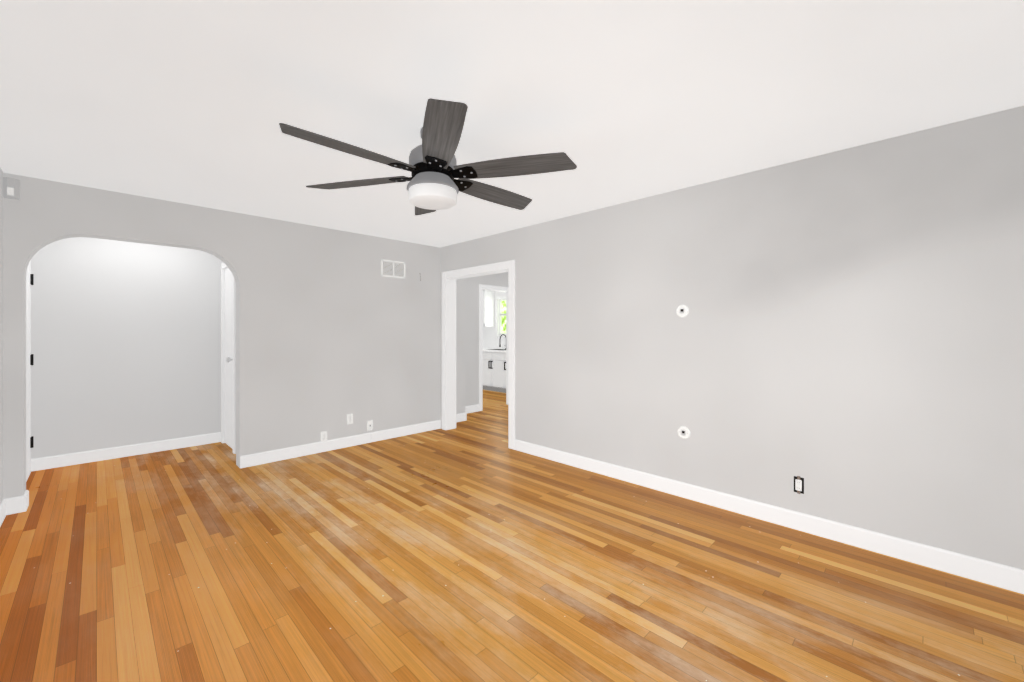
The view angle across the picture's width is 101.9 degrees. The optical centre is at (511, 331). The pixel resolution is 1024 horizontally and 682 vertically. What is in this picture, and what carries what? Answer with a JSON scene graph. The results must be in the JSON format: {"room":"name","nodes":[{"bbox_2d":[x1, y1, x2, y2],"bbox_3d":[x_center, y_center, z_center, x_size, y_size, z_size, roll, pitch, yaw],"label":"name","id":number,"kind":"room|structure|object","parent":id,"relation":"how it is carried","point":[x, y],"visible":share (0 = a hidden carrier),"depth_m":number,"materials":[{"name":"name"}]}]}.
{"room":"empty living room","nodes":[
{"label":"empty living room","id":0,"kind":"room"},
{"bbox_2d":[0,168,2,503],"bbox_3d":[-2.224,0.090,1.460,0.140,2.440,6.930,0,0,-45],"label":"wall","id":1,"kind":"structure","parent":0,"point":[1,335],"depth_m":2.90,"materials":[{"name":"grey paint"}]},
{"bbox_2d":[0,499,5,526],"bbox_3d":[-1.717,1.252,1.062,0.014,0.115,5.370,0,0,-45],"label":"baseboard","id":2,"kind":"structure","parent":1,"relation":"attached to","point":[2,510],"depth_m":2.87,"materials":[{"name":"white wood"}]},
{"bbox_2d":[31,237,221,458],"bbox_3d":[-3.988,0.090,4.497,1.660,2.440,0.140,0,0,-45],"label":"wall","id":3,"kind":"structure","parent":0,"point":[125,343],"depth_m":4.32,"materials":[{"name":"grey paint"}]},
{"bbox_2d":[31,432,220,471],"bbox_3d":[-3.983,1.252,4.393,1.520,0.115,0.014,0,0,-45],"label":"baseboard","id":4,"kind":"structure","parent":3,"relation":"attached to","point":[48,462],"depth_m":4.31,"materials":[{"name":"white wood"}]},
{"bbox_2d":[3,173,439,498],"bbox_3d":[-2.348,0.090,4.335,4.030,2.440,0.150,0,0,-45],"label":"wall","id":5,"kind":"structure","parent":0,"point":[334,327],"depth_m":4.26,"materials":[{"name":"grey paint"}]},
{"bbox_2d":[3,177,19,199],"bbox_3d":[-3.574,-1.020,2.965,0.075,0.140,0.054,0,0,-45],"label":"detector","id":6,"kind":"object","parent":5,"relation":"attached to","point":[11,188],"visible":0.98,"depth_m":2.95,"materials":[{"name":"grey plastic"}]},
{"bbox_2d":[5,496,22,514],"bbox_3d":[-3.582,1.252,2.984,0.094,0.115,0.014,0,0,-45],"label":"baseboard","id":7,"kind":"structure","parent":5,"relation":"attached to","point":[14,505],"depth_m":2.98,"materials":[{"name":"white wood"}]},
{"bbox_2d":[23,490,28,511],"bbox_3d":[-3.597,1.252,3.075,0.014,0.115,0.164,0,0,-45],"label":"baseboard","id":8,"kind":"object","parent":5,"relation":"attached to","point":[25,500],"visible":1,"depth_m":3.03,"materials":[{"name":"white wood"}]},
{"bbox_2d":[321,431,326,440],"bbox_3d":[-2.048,1.150,4.523,0.070,0.115,0.008,0,0,-45],"label":"electrical outlet","id":9,"kind":"object","parent":5,"relation":"attached to","point":[324,436],"visible":1,"depth_m":4.52,"materials":[{"name":"white plastic"}]},
{"bbox_2d":[240,420,440,467],"bbox_3d":[-1.781,1.252,4.785,2.312,0.115,0.014,0,0,-45],"label":"baseboard","id":10,"kind":"structure","parent":5,"relation":"attached to","point":[255,459],"depth_m":4.58,"materials":[{"name":"white wood"}]},
{"bbox_2d":[347,414,352,424],"bbox_3d":[-1.843,1.000,4.728,0.070,0.115,0.008,0,0,-45],"label":"electrical outlet","id":11,"kind":"object","parent":5,"relation":"attached to","point":[349,418],"visible":1,"depth_m":4.72,"materials":[{"name":"white plastic"}]},
{"bbox_2d":[367,420,372,441],"bbox_3d":[-1.664,1.180,4.889,0.070,0.255,0.033,0,0,-45],"label":"electrical outlet","id":12,"kind":"object","parent":5,"relation":"attached to","point":[370,425],"visible":1,"depth_m":4.89,"materials":[{"name":"white plastic"}]},
{"bbox_2d":[381,259,405,278],"bbox_3d":[-1.457,-0.765,5.113,0.330,0.210,0.008,0,0,-45],"label":"air vent","id":13,"kind":"object","parent":5,"relation":"in","point":[393,269],"visible":1,"depth_m":5.11,"materials":[{"name":"white plastic"}]},
{"bbox_2d":[222,262,235,453],"bbox_3d":[-3.009,0.090,4.579,0.120,2.440,1.130,0,0,-45],"label":"wall","id":14,"kind":"structure","parent":0,"point":[235,366],"depth_m":4.44,"materials":[{"name":"grey paint"}]},
{"bbox_2d":[221,263,234,453],"bbox_3d":[-3.151,0.260,4.712,0.135,2.100,0.640,0,0,-45],"label":"door frame","id":15,"kind":"structure","parent":14,"relation":"attached to","point":[223,265],"depth_m":4.85,"materials":[{"name":"white wood"}]},
{"bbox_2d":[224,268,232,448],"bbox_3d":[-3.195,0.287,4.673,0.103,2.029,0.521,0,0,-45],"label":"door","id":16,"kind":"structure","parent":14,"relation":"in","point":[228,417],"depth_m":4.70,"materials":[{"name":"white wood"}]},
{"bbox_2d":[456,278,464,413],"bbox_3d":[-1.015,0.090,6.141,0.410,2.440,0.520,0,0,-45],"label":"wall","id":17,"kind":"structure","parent":0,"point":[460,345],"depth_m":6.04,"materials":[{"name":"grey paint"}]},
{"bbox_2d":[456,413,466,421],"bbox_3d":[-0.821,1.252,5.957,0.424,0.115,0.014,0,0,-45],"label":"baseboard","id":18,"kind":"structure","parent":0,"point":[460,417],"depth_m":6.04,"materials":[{"name":"white wood"}]},
{"bbox_2d":[465,272,507,405],"bbox_3d":[0.042,0.090,7.481,2.980,2.440,0.120,0,0,-45],"label":"wall","id":19,"kind":"structure","parent":0,"point":[472,339],"depth_m":6.73,"materials":[{"name":"grey paint"}]},
{"bbox_2d":[465,404,478,412],"bbox_3d":[-0.752,1.252,6.592,0.600,0.115,0.014,0,0,-45],"label":"baseboard","id":20,"kind":"structure","parent":19,"relation":"attached to","point":[471,408],"depth_m":6.70,"materials":[{"name":"white wood"}]},
{"bbox_2d":[479,284,507,410],"bbox_3d":[-0.293,0.270,7.145,0.830,2.080,0.152,0,0,-45],"label":"door frame","id":21,"kind":"structure","parent":19,"relation":"attached to","point":[489,287],"depth_m":6.85,"materials":[{"name":"white wood"}]},
{"bbox_2d":[483,291,505,348],"bbox_3d":[0.007,0.090,9.525,0.140,2.440,2.820,0,0,-45],"label":"wall","id":22,"kind":"structure","parent":0,"point":[490,340],"depth_m":9.87,"materials":[{"name":"white paint"}]},
{"bbox_2d":[483,290,494,326],"bbox_3d":[-0.783,-0.550,9.979,0.324,0.880,0.760,0,0,-45],"label":"upper cabinet","id":23,"kind":"object","parent":22,"relation":"attached to","point":[488,308],"visible":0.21,"depth_m":9.68,"materials":[{"name":"white wood"}]},
{"bbox_2d":[494,295,505,337],"bbox_3d":[-0.083,-0.335,9.590,0.175,0.980,0.770,0,0,-45],"label":"kitchen window","id":24,"kind":"structure","parent":22,"relation":"in","point":[500,315],"depth_m":9.78,"materials":[{"name":"white"}]},
{"bbox_2d":[0,390,1023,681],"bbox_3d":[-0.382,1.370,4.766,7.740,0.120,9.320,0,0,-45],"label":"floor","id":25,"kind":"structure","parent":0,"point":[472,548],"depth_m":2.16,"materials":[{"name":"brown wood"}]},
{"bbox_2d":[483,348,490,389],"bbox_3d":[-0.384,0.687,9.388,0.594,1.246,0.420,0,0,-45],"label":"base cabinet","id":26,"kind":"object","parent":25,"relation":"on","point":[486,351],"depth_m":9.15,"materials":[{"name":"white wood"}]},
{"bbox_2d":[491,334,502,391],"bbox_3d":[-0.087,0.687,9.091,0.594,1.246,0.420,0,0,-45],"label":"base cabinet","id":27,"kind":"object","parent":25,"relation":"on","point":[494,369],"depth_m":8.93,"materials":[{"name":"white wood"}]},
{"bbox_2d":[503,334,505,392],"bbox_3d":[0.210,0.687,8.794,0.594,1.246,0.420,0,0,-45],"label":"base cabinet","id":28,"kind":"object","parent":25,"relation":"on","point":[504,350],"depth_m":8.74,"materials":[{"name":"white wood"}]},
{"bbox_2d":[0,0,1023,247],"bbox_3d":[-0.382,-1.190,4.766,7.740,0.120,9.320,0,0,-45],"label":"ceiling","id":29,"kind":"structure","parent":0,"point":[194,102],"depth_m":1.95,"materials":[{"name":"white paint"}]},
{"bbox_2d":[279,98,576,214],"bbox_3d":[-0.446,-0.921,2.341,1.600,0.418,1.445,0,0,-45],"label":"fan","id":30,"kind":"object","parent":29,"relation":"hanging from","point":[435,170],"visible":1,"depth_m":2.21,"materials":[{"name":"black wood"}]},
{"bbox_2d":[440,106,1023,569],"bbox_3d":[1.029,0.090,3.709,0.140,2.440,5.510,0,0,-45],"label":"wall","id":31,"kind":"structure","parent":0,"point":[844,338],"depth_m":2.69,"materials":[{"name":"grey paint"}]},
{"bbox_2d":[442,260,514,449],"bbox_3d":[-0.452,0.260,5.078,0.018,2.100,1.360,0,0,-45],"label":"door frame","id":32,"kind":"structure","parent":31,"relation":"attached to","point":[509,265],"depth_m":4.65,"materials":[{"name":"white wood"}]},
{"bbox_2d":[676,305,688,316],"bbox_3d":[1.347,-0.160,3.284,0.011,0.100,0.100,0,0,-45],"label":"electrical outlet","id":33,"kind":"object","parent":31,"relation":"attached to","point":[682,310],"visible":1,"depth_m":3.28,"materials":[{"name":"white plastic"}]},
{"bbox_2d":[677,426,689,438],"bbox_3d":[1.354,0.800,3.277,0.011,0.100,0.100,0,0,-45],"label":"electrical outlet","id":34,"kind":"object","parent":31,"relation":"attached to","point":[683,432],"visible":1,"depth_m":3.27,"materials":[{"name":"white plastic"}]},
{"bbox_2d":[514,439,1023,593],"bbox_3d":[1.427,1.252,3.202,0.014,0.115,3.950,0,0,-45],"label":"baseboard","id":35,"kind":"structure","parent":31,"relation":"attached to","point":[989,572],"depth_m":2.67,"materials":[{"name":"white wood"}]},
{"bbox_2d":[794,476,803,493],"bbox_3d":[1.891,1.015,2.739,0.013,0.116,0.056,0,0,-45],"label":"socket","id":36,"kind":"object","parent":31,"relation":"attached to","point":[798,484],"visible":1,"depth_m":2.74,"materials":[{"name":"white plastic"}]},
{"bbox_3d":[-4.125,0.090,3.463,0.004,2.440,1.130,0,0,-45],"label":"wall","id":37,"kind":"structure","parent":0,"visible":0},
{"bbox_2d":[26,260,33,481],"bbox_3d":[-4.153,0.291,3.533,0.051,2.022,0.829,0,0,-45],"label":"door","id":38,"kind":"structure","parent":37,"relation":"in","point":[29,363],"depth_m":3.70,"materials":[{"name":"white wood"}]}
]}

